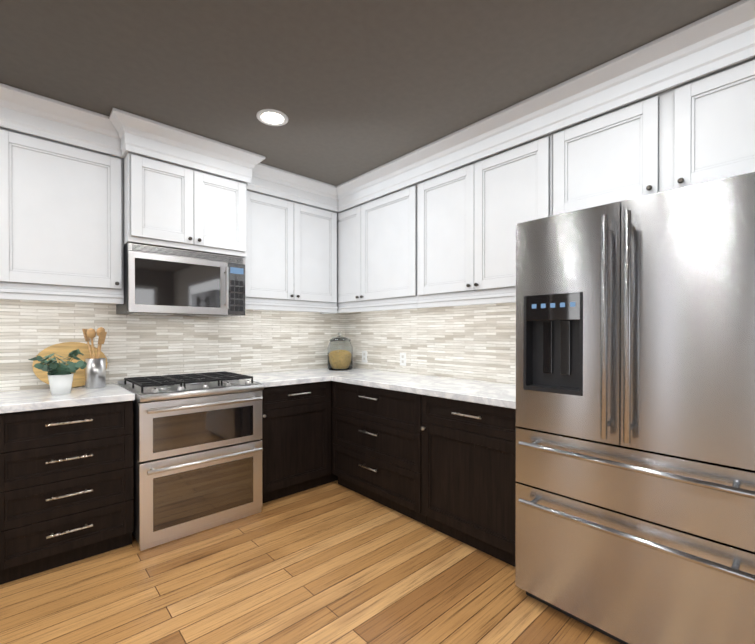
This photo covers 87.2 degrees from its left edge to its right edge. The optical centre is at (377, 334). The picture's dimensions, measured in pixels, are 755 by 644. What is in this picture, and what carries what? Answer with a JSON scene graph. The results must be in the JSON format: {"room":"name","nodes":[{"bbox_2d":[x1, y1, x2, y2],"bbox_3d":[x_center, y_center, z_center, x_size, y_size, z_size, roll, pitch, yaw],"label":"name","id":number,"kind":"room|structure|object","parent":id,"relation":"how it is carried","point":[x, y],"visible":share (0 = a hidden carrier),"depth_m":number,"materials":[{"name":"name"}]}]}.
{"room":"kitchen","nodes":[
{"label":"kitchen","id":0,"kind":"room"},
{"bbox_2d":[0,480,621,643],"bbox_3d":[-0.391,1.331,-0.580,6.700,0.100,7.200,0,0,-42],"label":"floor","id":1,"kind":"structure","parent":0,"point":[334,562],"depth_m":1.97,"materials":[{"name":"brown wood"}]},
{"bbox_2d":[0,401,133,584],"bbox_3d":[-1.860,0.827,2.359,0.609,0.880,0.644,0,0,-42],"label":"base cabinet","id":2,"kind":"object","parent":1,"relation":"on","point":[66,485],"visible":1,"depth_m":2.14,"materials":[{"name":"brown wood"}]},
{"bbox_2d":[0,384,134,413],"bbox_3d":[-2.100,0.368,2.147,1.248,0.040,0.631,0,0,-42],"label":"countertop","id":3,"kind":"structure","parent":2,"relation":"on","point":[36,399],"depth_m":2.22,"materials":[{"name":"stone"}]},
{"bbox_2d":[28,349,86,394],"bbox_3d":[-1.853,0.217,2.309,0.276,0.259,0.341,0,0,-42],"label":"potted plant","id":4,"kind":"object","parent":3,"relation":"on","point":[60,377],"visible":1,"depth_m":2.29,"materials":[{"name":"green plant"}]},
{"bbox_2d":[32,342,107,387],"bbox_3d":[-2.002,0.196,2.598,0.390,0.297,0.078,0,0,-42],"label":"cutting board","id":5,"kind":"object","parent":3,"relation":"on","point":[64,349],"visible":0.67,"depth_m":2.59,"materials":[{"name":"brown wood"}]},
{"bbox_2d":[82,327,106,388],"bbox_3d":[-1.849,0.147,2.595,0.131,0.397,0.144,0,0,-42],"label":"utensil crock","id":6,"kind":"object","parent":3,"relation":"on","point":[95,372],"visible":1,"depth_m":2.56,"materials":[{"name":"silver metal"}]},
{"bbox_2d":[118,371,263,550],"bbox_3d":[-1.302,0.783,2.782,0.764,0.964,0.738,0,0,-42],"label":"range","id":7,"kind":"object","parent":1,"relation":"on","point":[197,447],"visible":1,"depth_m":2.52,"materials":[{"name":"silver metal"}]},
{"bbox_2d":[260,381,331,503],"bbox_3d":[-0.828,0.822,3.323,0.641,0.880,0.606,0,0,-42],"label":"base cabinet","id":8,"kind":"object","parent":1,"relation":"on","point":[296,439],"depth_m":3.10,"materials":[{"name":"brown wood"}]},
{"bbox_2d":[242,370,331,386],"bbox_3d":[-0.833,0.362,3.299,0.608,0.040,0.633,0,0,-42],"label":"countertop","id":9,"kind":"structure","parent":8,"relation":"on","point":[270,379],"depth_m":3.18,"materials":[{"name":"stone"}]},
{"bbox_2d":[332,474,337,481],"bbox_3d":[-0.387,0.820,3.724,0.671,0.880,0.606,0,0,-42],"label":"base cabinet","id":10,"kind":"object","parent":1,"relation":"on","point":[334,478],"depth_m":3.41,"materials":[{"name":"brown wood"}]},
{"bbox_2d":[332,381,426,524],"bbox_3d":[0.161,0.823,3.142,0.644,0.880,0.983,0,0,-42],"label":"base cabinet","id":11,"kind":"object","parent":1,"relation":"on","point":[376,444],"visible":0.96,"depth_m":2.89,"materials":[{"name":"brown wood"}]},
{"bbox_2d":[304,368,515,408],"bbox_3d":[0.207,0.363,3.088,0.646,0.040,2.343,0,0,-42],"label":"countertop","id":12,"kind":"structure","parent":11,"relation":"on","point":[492,393],"depth_m":2.75,"materials":[{"name":"stone"}]},
{"bbox_2d":[328,332,352,370],"bbox_3d":[-0.364,0.157,3.866,0.244,0.364,0.244,0,0,-42],"label":"glass jar","id":13,"kind":"object","parent":12,"relation":"on","point":[340,352],"visible":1,"depth_m":3.77,"materials":[{"name":"clear glass"}]},
{"bbox_2d":[421,395,517,566],"bbox_3d":[0.744,0.826,2.501,0.644,0.880,0.744,0,0,-42],"label":"base cabinet","id":14,"kind":"object","parent":1,"relation":"on","point":[468,473],"visible":0.54,"depth_m":2.31,"materials":[{"name":"brown wood"}]},
{"bbox_2d":[515,172,754,643],"bbox_3d":[1.221,0.369,1.810,0.832,1.800,0.890,0,0,-42],"label":"fridge","id":15,"kind":"object","parent":1,"relation":"on","point":[635,420],"visible":1,"depth_m":1.51,"materials":[{"name":"silver metal"}]},
{"bbox_2d":[0,0,740,185],"bbox_3d":[-0.391,-1.369,-0.593,6.700,0.100,7.200,0,0,-42],"label":"ceiling","id":16,"kind":"structure","parent":0,"point":[351,89],"depth_m":1.93,"materials":[{"name":"paint"}]},
{"bbox_2d":[256,109,287,125],"bbox_3d":[-0.644,-1.330,2.435,0.190,0.007,0.190,0,0,-42],"label":"recessed light","id":17,"kind":"object","parent":16,"relation":"in","point":[272,117],"visible":1,"depth_m":2.43,"materials":[{"name":"white plastic"}]},
{"bbox_2d":[0,0,754,212],"bbox_3d":[-0.430,-1.228,1.576,2.960,0.197,3.060,0,0,-42],"label":"crown molding","id":18,"kind":"structure","parent":16,"relation":"attached to","point":[723,38],"depth_m":2.34,"materials":[{"name":"white wood"}]},
{"bbox_3d":[-2.780,-0.032,2.040,6.700,2.600,0.100,0,0,-42],"label":"wall","id":19,"kind":"structure","parent":0,"visible":0},
{"bbox_2d":[0,127,123,303],"bbox_3d":[-1.959,-0.681,2.456,0.618,0.965,0.356,0,0,-42],"label":"upper cabinet","id":20,"kind":"object","parent":19,"relation":"attached to","point":[61,225],"visible":1,"depth_m":2.34,"materials":[{"name":"white wood"}]},
{"bbox_2d":[0,299,344,391],"bbox_3d":[-1.577,0.053,3.058,3.349,0.700,0.010,0,0,-42],"label":"backsplash","id":21,"kind":"structure","parent":19,"relation":"attached to","point":[250,341],"depth_m":3.02,"materials":[{"name":"tile"}]},
{"bbox_2d":[123,152,246,257],"bbox_3d":[-1.401,-0.876,2.876,0.770,0.580,0.486,0,0,-42],"label":"upper cabinet","id":22,"kind":"object","parent":19,"relation":"attached to","point":[170,205],"visible":0.94,"depth_m":2.67,"materials":[{"name":"white wood"}]},
{"bbox_2d":[116,243,244,316],"bbox_3d":[-1.405,-0.360,2.883,0.762,0.437,0.472,0,0,-42],"label":"over-the-range microwave","id":23,"kind":"object","parent":22,"relation":"attached to","point":[162,281],"visible":1,"depth_m":2.71,"materials":[{"name":"silver metal"}]},
{"bbox_2d":[245,190,336,312],"bbox_3d":[-0.813,-0.686,3.499,0.933,0.965,0.356,0,0,-42],"label":"upper cabinet","id":24,"kind":"object","parent":19,"relation":"attached to","point":[291,261],"visible":0.88,"depth_m":3.36,"materials":[{"name":"white wood"}]},
{"bbox_3d":[2.084,-0.030,1.597,0.100,2.600,7.100,0,0,-42],"label":"wall","id":25,"kind":"structure","parent":0,"visible":0},
{"bbox_2d":[337,208,379,310],"bbox_3d":[-0.223,-0.715,3.793,0.326,0.910,0.713,0,0,-42],"label":"upper cabinet","id":26,"kind":"object","parent":25,"relation":"attached to","point":[344,218],"depth_m":3.65,"materials":[{"name":"white wood"}]},
{"bbox_2d":[352,183,417,306],"bbox_3d":[0.173,-0.713,3.358,0.326,0.910,0.713,0,0,-42],"label":"upper cabinet","id":27,"kind":"object","parent":25,"relation":"attached to","point":[377,254],"depth_m":3.24,"materials":[{"name":"white wood"}]},
{"bbox_2d":[345,302,515,384],"bbox_3d":[0.450,0.052,3.307,0.016,0.700,2.348,0,0,-42],"label":"backsplash","id":28,"kind":"structure","parent":25,"relation":"attached to","point":[473,342],"depth_m":3.23,"materials":[{"name":"tile"}]},
{"bbox_2d":[417,133,552,307],"bbox_3d":[0.743,-0.682,2.708,0.356,0.965,1.012,0,0,-42],"label":"upper cabinet","id":29,"kind":"object","parent":25,"relation":"attached to","point":[471,215],"visible":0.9,"depth_m":2.58,"materials":[{"name":"white wood"}]},
{"bbox_2d":[553,57,754,215],"bbox_3d":[1.444,-0.896,1.936,0.356,0.530,1.068,0,0,-42],"label":"upper cabinet","id":30,"kind":"object","parent":25,"relation":"attached to","point":[700,130],"visible":0.81,"depth_m":1.86,"materials":[{"name":"white wood"}]}
]}

